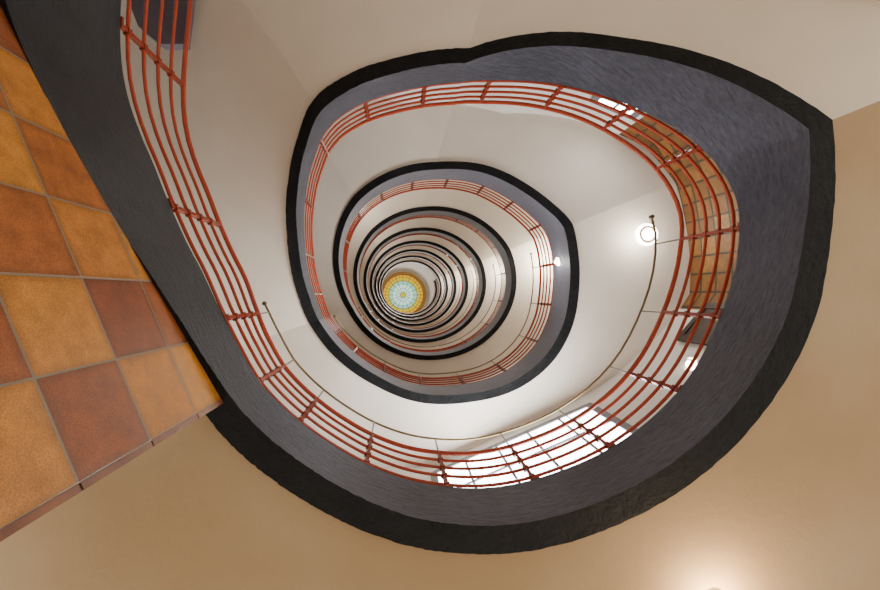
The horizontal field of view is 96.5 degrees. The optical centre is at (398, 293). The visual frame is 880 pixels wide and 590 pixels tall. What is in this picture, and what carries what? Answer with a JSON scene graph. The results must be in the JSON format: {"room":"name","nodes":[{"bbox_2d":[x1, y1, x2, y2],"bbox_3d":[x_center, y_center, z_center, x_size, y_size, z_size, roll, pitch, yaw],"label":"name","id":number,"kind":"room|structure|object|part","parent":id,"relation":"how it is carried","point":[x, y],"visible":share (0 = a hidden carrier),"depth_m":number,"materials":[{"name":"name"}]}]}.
{"room":"spiral stairwell","nodes":[
{"label":"spiral stairwell","id":0,"kind":"room"},
{"bbox_2d":[0,6,220,529],"bbox_3d":[-2.076,-0.863,0.694,0.140,4.387,3.616,-23,-90,0],"label":"wall","id":1,"kind":"structure","parent":0,"point":[95,365],"depth_m":1.96,"materials":[{"name":"ceramic"}]},
{"bbox_2d":[0,399,222,541],"bbox_3d":[-1.362,0.815,0.687,0.144,4.374,0.032,-23,-90,0],"label":"trim","id":2,"kind":"structure","parent":1,"relation":"attached to","point":[32,516],"depth_m":1.64,"materials":[{"name":"ceramic"}]},
{"bbox_2d":[131,0,195,49],"bbox_3d":[-2.640,-3.546,4.428,0.828,0.108,1.499,0,-90,0],"label":"trim","id":3,"kind":"structure","parent":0,"point":[137,6],"depth_m":4.37,"materials":[{"name":"paint"}]},
{"bbox_2d":[383,263,435,309],"bbox_3d":[0.000,0.000,34.560,13.200,0.001,13.200,0,-90,0],"label":"ceiling","id":4,"kind":"structure","parent":0,"point":[426,276],"depth_m":34.56,"materials":[{"name":"white paint"}]},
{"bbox_2d":[382,272,425,312],"bbox_3d":[0.350,0.083,34.321,4.080,0.363,4.080,0,-90,0],"label":"skylight","id":5,"kind":"object","parent":4,"relation":"attached to","point":[404,292],"visible":0.84,"depth_m":34.32,"materials":[{"name":"glass"}]},
{"bbox_3d":[0.350,0.083,34.318,3.040,0.045,3.040,0,-90,0],"label":"yellow glass","id":6,"kind":"part","parent":5,"relation":"part of","materials":[{"name":"yellow glass"}]},
{"bbox_3d":[0.350,0.083,34.440,1.847,0.080,1.847,0,-90,0],"label":"pale glass","id":7,"kind":"part","parent":5,"relation":"part of","materials":[{"name":"white glass"}]},
{"bbox_3d":[0.350,0.083,34.370,2.463,0.060,2.463,0,-90,0],"label":"mint glass","id":8,"kind":"part","parent":5,"relation":"part of","materials":[{"name":"teal glass"}]},
{"bbox_2d":[0,101,879,589],"bbox_3d":[1.032,2.697,3.038,11.747,0.383,5.970,-21,-90,0],"label":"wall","id":9,"kind":"structure","parent":0,"point":[794,504],"depth_m":3.03,"materials":[{"name":"paint"}]},
{"bbox_2d":[386,82,646,133],"bbox_3d":[1.176,-3.692,16.530,5.876,36.060,0.202,13,-90,0],"label":"wall","id":10,"kind":"structure","parent":0,"point":[505,109],"depth_m":7.09,"materials":[{"name":"white paint"}]},
{"bbox_2d":[590,96,642,118],"bbox_3d":[3.539,-3.073,5.850,0.795,1.350,0.050,23,-90,0],"label":"window","id":11,"kind":"structure","parent":10,"relation":"in","point":[632,113],"depth_m":6.38,"materials":[{"name":"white glass"}]},
{"bbox_3d":[3.539,-3.073,5.850,0.685,1.260,0.012,23,-90,0],"label":"pane","id":12,"kind":"part","parent":11,"relation":"part of","materials":[{"name":"clear glass"}]},
{"bbox_2d":[382,357,691,480],"bbox_3d":[0.521,2.005,18.900,7.052,31.320,1.841,0,-90,0],"label":"wall","id":13,"kind":"structure","parent":0,"point":[596,394],"depth_m":6.19,"materials":[{"name":"white paint"}]},
{"bbox_2d":[380,259,443,318],"bbox_3d":[0.248,-0.944,30.058,9.588,4.136,7.740,0,-90,0],"label":"stair","id":14,"kind":"structure","parent":13,"relation":"attached to","point":[432,268],"depth_m":28.62,"materials":[{"name":"grey stone"}]},
{"bbox_2d":[382,262,438,315],"bbox_3d":[0.808,-0.412,30.648,4.442,4.114,4.114,0,-90,0],"label":"stair railing","id":15,"kind":"object","parent":14,"relation":"on","point":[408,262],"visible":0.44,"depth_m":29.93,"materials":[{"name":"red metal"}]},
{"bbox_2d":[384,279,438,315],"bbox_3d":[1.391,0.964,32.112,8.468,1.044,3.050,-20,-90,0],"label":"stair","id":16,"kind":"structure","parent":14,"relation":"on","point":[435,281],"depth_m":31.89,"materials":[{"name":"grey stone"}]},
{"bbox_2d":[377,253,451,322],"bbox_3d":[0.248,-0.944,26.458,9.588,4.136,7.740,0,-90,0],"label":"stair","id":17,"kind":"structure","parent":13,"relation":"attached to","point":[437,264],"depth_m":25.00,"materials":[{"name":"white paint"}]},
{"bbox_2d":[380,258,444,318],"bbox_3d":[0.808,-0.412,27.048,4.442,4.114,4.114,0,-90,0],"label":"stair railing","id":18,"kind":"object","parent":17,"relation":"on","point":[406,258],"visible":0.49,"depth_m":26.37,"materials":[{"name":"red metal"}]},
{"bbox_3d":[1.155,0.645,26.425,4.406,0.501,1.920,-18,-90,0],"label":"handrail","id":19,"kind":"part","parent":18,"relation":"part of","materials":[{"name":"gold metal"}]},
{"bbox_2d":[373,246,461,327],"bbox_3d":[0.248,-0.944,22.858,9.588,4.136,7.740,0,-90,0],"label":"stair","id":20,"kind":"structure","parent":13,"relation":"attached to","point":[445,260],"depth_m":21.38,"materials":[{"name":"white paint"}]},
{"bbox_2d":[377,252,452,322],"bbox_3d":[0.808,-0.412,23.448,4.442,4.114,4.114,0,-90,0],"label":"stair railing","id":21,"kind":"object","parent":20,"relation":"on","point":[411,252],"visible":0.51,"depth_m":22.57,"materials":[{"name":"red metal"}]},
{"bbox_3d":[1.155,0.645,22.826,4.406,0.501,1.920,-18,-90,0],"label":"handrail","id":22,"kind":"part","parent":21,"relation":"part of","materials":[{"name":"gold metal"}]},
{"bbox_2d":[619,114,738,371],"bbox_3d":[4.527,-0.915,18.909,1.031,31.302,3.999,0,-90,0],"label":"wall","id":23,"kind":"structure","parent":0,"point":[725,212],"depth_m":6.35,"materials":[{"name":"brown tile"}]},
{"bbox_2d":[684,357,697,369],"bbox_3d":[4.094,0.991,5.508,0.090,0.203,0.203,14,-90,0],"label":"wall lamp","id":24,"kind":"object","parent":23,"relation":"attached to","point":[687,361],"visible":0.59,"depth_m":5.49,"materials":[{"name":"glass"}]},
{"bbox_2d":[677,303,724,345],"bbox_3d":[4.611,0.437,4.788,0.050,2.754,0.749,40,-90,0],"label":"door","id":25,"kind":"structure","parent":23,"relation":"in","point":[703,324],"depth_m":5.91,"materials":[{"name":"brown wood"}]},
{"bbox_3d":[-3.113,-1.822,16.530,2.864,36.060,5.951,0,-90,0],"label":"wall","id":26,"kind":"structure","parent":0,"visible":0},
{"bbox_2d":[0,0,879,554],"bbox_3d":[0.179,-0.966,4.457,9.450,4.739,7.747,0,-90,0],"label":"stair","id":27,"kind":"structure","parent":26,"relation":"attached to","point":[760,86],"depth_m":3.48,"materials":[{"name":"grey stone"}]},
{"bbox_2d":[120,0,739,487],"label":"stair railing","id":28,"kind":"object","parent":27,"relation":"on","point":[558,420],"depth_m":4.26,"materials":[{"name":"red metal"}]},
{"bbox_3d":[-2.384,-2.302,3.814,0.082,1.015,0.097,3,-90,0],"label":"post","id":29,"kind":"part","parent":28,"relation":"part of","materials":[{"name":"red metal"}]},
{"bbox_3d":[-2.010,-0.772,3.889,0.082,1.015,0.097,-22,-90,0],"label":"post","id":30,"kind":"part","parent":28,"relation":"part of","materials":[{"name":"red metal"}]},
{"bbox_3d":[-1.540,0.216,3.821,0.082,0.906,0.097,-26,-90,0],"label":"post","id":31,"kind":"part","parent":28,"relation":"part of","materials":[{"name":"red metal"}]},
{"bbox_3d":[-1.262,0.788,3.863,0.076,0.846,0.090,-33,-90,0],"label":"post","id":32,"kind":"part","parent":28,"relation":"part of","materials":[{"name":"red metal"}]},
{"bbox_3d":[-0.910,1.165,3.910,0.090,0.846,0.076,40,-90,0],"label":"post","id":33,"kind":"part","parent":28,"relation":"part of","materials":[{"name":"red metal"}]},
{"bbox_3d":[-1.295,-1.295,5.593,0.053,0.586,0.063,15,-90,0],"label":"post","id":34,"kind":"part","parent":28,"relation":"part of","materials":[{"name":"red metal"}]},
{"bbox_3d":[-1.009,-1.980,5.235,0.059,0.575,0.070,32,-90,0],"label":"post","id":35,"kind":"part","parent":28,"relation":"part of","materials":[{"name":"red metal"}]},
{"bbox_3d":[-0.419,-2.376,5.060,0.086,0.575,0.072,-19,-90,0],"label":"post","id":36,"kind":"part","parent":28,"relation":"part of","materials":[{"name":"red metal"}]},
{"bbox_3d":[-0.305,1.568,3.947,0.090,0.846,0.076,26,-90,0],"label":"post","id":37,"kind":"part","parent":28,"relation":"part of","materials":[{"name":"red metal"}]},
{"bbox_3d":[0.309,-2.520,4.961,0.090,0.575,0.076,-5,-90,0],"label":"post","id":38,"kind":"part","parent":28,"relation":"part of","materials":[{"name":"red metal"}]},
{"bbox_3d":[-0.274,-0.989,5.444,7.050,4.359,4.482,31,-90,0],"label":"stair railing","id":39,"kind":"part","parent":28,"relation":"part of","materials":[{"name":"red metal"}]},
{"bbox_3d":[0.443,1.777,3.957,0.090,0.846,0.076,7,-90,0],"label":"post","id":40,"kind":"part","parent":28,"relation":"part of","materials":[{"name":"red metal"}]},
{"bbox_3d":[1.058,0.627,4.811,4.995,0.407,2.238,-13,-90,0],"label":"handrail","id":41,"kind":"part","parent":28,"relation":"part of","materials":[{"name":"gold metal"}]},
{"bbox_3d":[1.056,-2.488,4.782,0.090,0.575,0.076,11,-90,0],"label":"post","id":42,"kind":"part","parent":28,"relation":"part of","materials":[{"name":"red metal"}]},
{"bbox_3d":[1.247,1.717,3.982,0.090,0.846,0.076,-14,-90,0],"label":"post","id":43,"kind":"part","parent":28,"relation":"part of","materials":[{"name":"red metal"}]},
{"bbox_3d":[1.785,-2.284,4.511,0.090,0.575,0.076,24,-90,0],"label":"post","id":44,"kind":"part","parent":28,"relation":"part of","materials":[{"name":"red metal"}]},
{"bbox_3d":[1.973,1.433,4.015,0.090,0.846,0.076,-29,-90,0],"label":"post","id":45,"kind":"part","parent":28,"relation":"part of","materials":[{"name":"red metal"}]},
{"bbox_3d":[2.394,-1.939,4.289,0.090,0.609,0.076,36,-90,0],"label":"post","id":46,"kind":"part","parent":28,"relation":"part of","materials":[{"name":"red metal"}]},
{"bbox_3d":[2.633,0.907,4.058,0.076,0.846,0.090,42,-90,0],"label":"post","id":47,"kind":"part","parent":28,"relation":"part of","materials":[{"name":"red metal"}]},
{"bbox_3d":[2.959,-1.443,4.149,0.076,0.703,0.090,-39,-90,0],"label":"post","id":48,"kind":"part","parent":28,"relation":"part of","materials":[{"name":"red metal"}]},
{"bbox_3d":[3.054,0.214,4.099,0.076,0.846,0.090,24,-90,0],"label":"post","id":49,"kind":"part","parent":28,"relation":"part of","materials":[{"name":"red metal"}]},
{"bbox_3d":[3.265,-0.635,4.115,0.076,0.812,0.090,3,-90,0],"label":"post","id":50,"kind":"part","parent":28,"relation":"part of","materials":[{"name":"red metal"}]},
{"bbox_2d":[242,97,689,466],"bbox_3d":[0.248,-0.944,8.464,9.588,4.148,7.740,0,-90,0],"label":"stair","id":51,"kind":"structure","parent":27,"relation":"on","point":[590,193],"depth_m":6.82,"materials":[{"name":"white paint"}]},
{"bbox_2d":[325,180,552,385],"bbox_3d":[0.248,-0.944,12.058,9.588,4.136,7.740,0,-90,0],"label":"stair","id":52,"kind":"structure","parent":51,"relation":"on","point":[514,244],"depth_m":10.42,"materials":[{"name":"white paint"}]},
{"bbox_2d":[356,215,504,351],"bbox_3d":[0.812,-0.415,12.657,4.297,4.099,4.252,-40,-90,0],"label":"stair railing","id":53,"kind":"object","parent":52,"relation":"on","point":[467,225],"visible":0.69,"depth_m":11.58,"materials":[{"name":"red metal"}]},
{"bbox_3d":[1.157,0.644,12.031,4.401,0.489,1.920,-18,-90,0],"label":"handrail","id":54,"kind":"part","parent":53,"relation":"part of","materials":[{"name":"gold metal"}]},
{"bbox_2d":[357,215,504,349],"bbox_3d":[0.248,-0.944,15.658,9.588,4.136,7.740,0,-90,0],"label":"stair","id":55,"kind":"structure","parent":52,"relation":"on","point":[483,257],"depth_m":14.09,"materials":[{"name":"white paint"}]},
{"bbox_2d":[367,235,478,335],"bbox_3d":[0.248,-0.944,19.258,9.588,4.136,7.740,0,-90,0],"label":"stair","id":56,"kind":"structure","parent":55,"relation":"on","point":[459,257],"depth_m":17.74,"materials":[{"name":"white paint"}]},
{"bbox_2d":[373,245,462,328],"bbox_3d":[0.808,-0.412,19.848,4.442,4.114,4.114,0,-90,0],"label":"stair railing","id":57,"kind":"object","parent":56,"relation":"on","point":[407,245],"visible":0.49,"depth_m":18.96,"materials":[{"name":"red metal"}]},
{"bbox_3d":[1.155,0.645,19.226,4.406,0.501,1.920,-18,-90,0],"label":"handrail","id":58,"kind":"part","parent":57,"relation":"part of","materials":[{"name":"gold metal"}]},
{"bbox_2d":[367,233,478,336],"bbox_3d":[0.808,-0.412,16.248,4.442,4.114,4.114,0,-90,0],"label":"stair railing","id":59,"kind":"object","parent":55,"relation":"on","point":[439,236],"visible":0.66,"depth_m":15.23,"materials":[{"name":"red metal"}]},
{"bbox_3d":[1.155,0.645,15.626,4.406,0.501,1.920,-18,-90,0],"label":"handrail","id":60,"kind":"part","parent":59,"relation":"part of","materials":[{"name":"gold metal"}]},
{"bbox_2d":[325,179,553,385],"bbox_3d":[0.787,-0.392,9.042,4.528,4.249,4.362,0,-90,0],"label":"stair railing","id":61,"kind":"object","parent":51,"relation":"attached to","point":[419,380],"visible":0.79,"depth_m":8.12,"materials":[{"name":"red metal"}]},
{"bbox_3d":[1.112,0.728,8.431,4.556,0.705,2.050,-18,-90,0],"label":"handrail","id":62,"kind":"part","parent":61,"relation":"part of","materials":[{"name":"gold metal"}]},
{"bbox_3d":[1.236,1.701,7.657,0.083,0.812,0.070,-7,-90,0],"label":"post","id":63,"kind":"part","parent":61,"relation":"part of","materials":[{"name":"red metal"}]},
{"bbox_3d":[2.019,1.467,7.716,0.083,0.812,0.070,-29,-90,0],"label":"post","id":64,"kind":"part","parent":61,"relation":"part of","materials":[{"name":"red metal"}]},
{"bbox_3d":[2.324,-1.881,8.259,0.083,0.812,0.070,42,-90,0],"label":"post","id":65,"kind":"part","parent":61,"relation":"part of","materials":[{"name":"red metal"}]},
{"bbox_3d":[2.643,0.910,7.767,0.070,0.812,0.083,34,-90,0],"label":"post","id":66,"kind":"part","parent":61,"relation":"part of","materials":[{"name":"red metal"}]},
{"bbox_3d":[2.793,-1.362,8.016,0.070,0.812,0.083,-35,-90,0],"label":"post","id":67,"kind":"part","parent":61,"relation":"part of","materials":[{"name":"red metal"}]},
{"bbox_3d":[2.924,0.204,7.808,0.070,0.812,0.083,10,-90,0],"label":"post","id":68,"kind":"part","parent":61,"relation":"part of","materials":[{"name":"red metal"}]},
{"bbox_3d":[2.984,-0.580,7.861,0.070,0.812,0.083,-3,-90,0],"label":"post","id":69,"kind":"part","parent":61,"relation":"part of","materials":[{"name":"red metal"}]},
{"bbox_2d":[554,258,560,265],"bbox_3d":[2.903,-0.591,7.191,0.090,0.152,0.152,-12,-90,0],"label":"wall lamp","id":70,"kind":"object","parent":51,"relation":"attached to","point":[557,261],"visible":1,"depth_m":7.14,"materials":[{"name":"glass"}]},
{"bbox_2d":[635,223,657,245],"bbox_3d":[4.297,-1.032,6.763,0.385,0.090,0.385,0,-90,0],"label":"ceiling lamp","id":71,"kind":"object","parent":51,"relation":"attached to","point":[644,234],"visible":0.84,"depth_m":6.74,"materials":[{"name":"glass"}]}
]}

